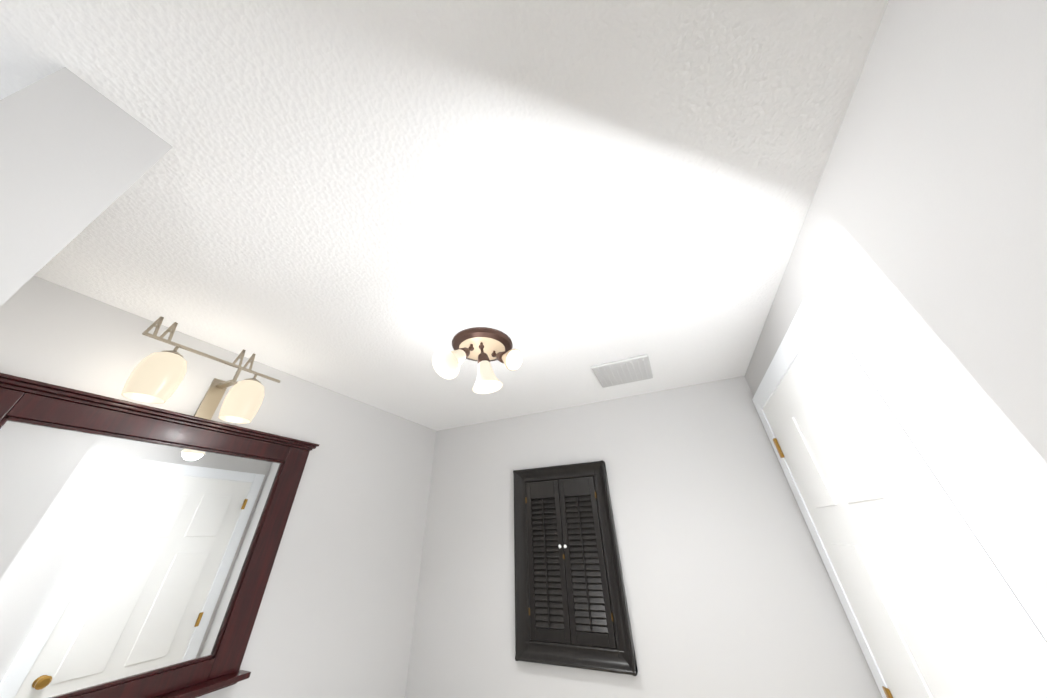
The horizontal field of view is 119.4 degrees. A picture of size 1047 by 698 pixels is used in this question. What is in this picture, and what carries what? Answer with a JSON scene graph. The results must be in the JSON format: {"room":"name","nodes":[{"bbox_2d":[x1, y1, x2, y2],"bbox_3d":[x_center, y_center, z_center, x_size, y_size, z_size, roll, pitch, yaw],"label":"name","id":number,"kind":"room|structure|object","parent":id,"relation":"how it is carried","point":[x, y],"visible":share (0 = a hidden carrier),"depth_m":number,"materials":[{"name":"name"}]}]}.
{"room":"bathroom","nodes":[
{"label":"bathroom","id":0,"kind":"room"},
{"bbox_2d":[0,67,172,305],"bbox_3d":[-1.202,0.678,0.153,0.950,2.440,0.150,-15,-33,20],"label":"wall","id":1,"kind":"structure","parent":0,"point":[78,155],"depth_m":0.52,"materials":[{"name":"grey paint"}]},
{"bbox_2d":[0,276,436,697],"bbox_3d":[-1.144,1.300,1.193,0.100,2.440,2.140,-15,-33,20],"label":"wall","id":2,"kind":"structure","parent":0,"point":[335,617],"depth_m":1.53,"materials":[{"name":"grey paint"}]},
{"bbox_2d":[0,373,318,697],"bbox_3d":[-1.280,0.659,1.002,0.087,0.883,0.988,-15,-33,20],"label":"vanity mirror","id":3,"kind":"object","parent":2,"relation":"attached to","point":[139,545],"visible":1,"depth_m":1.01,"materials":[{"name":"brown wood"}]},
{"bbox_2d":[121,316,279,423],"bbox_3d":[-1.279,0.115,1.244,0.179,0.302,0.467,-15,-33,20],"label":"sconce","id":4,"kind":"object","parent":2,"relation":"attached to","point":[156,377],"visible":1,"depth_m":1.16,"materials":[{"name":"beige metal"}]},
{"bbox_2d":[0,0,887,430],"bbox_3d":[-0.376,-0.299,1.040,2.500,0.100,3.200,-15,-33,20],"label":"ceiling","id":5,"kind":"structure","parent":0,"point":[376,202],"depth_m":0.75,"materials":[{"name":"white paint"}]},
{"bbox_2d":[432,327,522,393],"bbox_3d":[-0.182,0.055,1.288,0.329,0.260,0.381,-15,-33,20],"label":"ceiling light","id":6,"kind":"object","parent":5,"relation":"attached to","point":[483,346],"visible":1,"depth_m":1.27,"materials":[{"name":"white glass"}]},
{"bbox_2d":[591,354,652,387],"bbox_3d":[0.551,0.132,1.690,0.290,0.020,0.290,-15,-33,20],"label":"ceiling vent","id":7,"kind":"object","parent":5,"relation":"in","point":[627,370],"visible":1,"depth_m":1.66,"materials":[{"name":"grey plastic"}]},
{"bbox_2d":[405,376,882,697],"bbox_3d":[0.340,1.490,1.591,2.230,2.440,0.100,-15,-33,20],"label":"wall","id":8,"kind":"structure","parent":0,"point":[730,591],"depth_m":1.63,"materials":[{"name":"grey paint"}]},
{"bbox_2d":[513,460,637,675],"bbox_3d":[0.230,1.159,1.742,0.608,0.930,0.057,-15,-33,20],"label":"cabinet","id":9,"kind":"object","parent":8,"relation":"attached to","point":[571,608],"depth_m":1.69,"materials":[{"name":"black wood"}]},
{"bbox_2d":[745,0,1046,642],"bbox_3d":[0.750,0.505,-0.028,0.100,2.440,3.200,-15,-33,20],"label":"wall","id":10,"kind":"structure","parent":0,"point":[916,267],"depth_m":0.53,"materials":[{"name":"grey paint"}]},
{"bbox_2d":[752,296,1046,697],"bbox_3d":[1.076,1.045,0.739,0.093,2.285,0.960,-15,-33,20],"label":"door","id":11,"kind":"structure","parent":10,"relation":"attached to","point":[931,605],"depth_m":0.85,"materials":[{"name":"white paint"}]}
]}

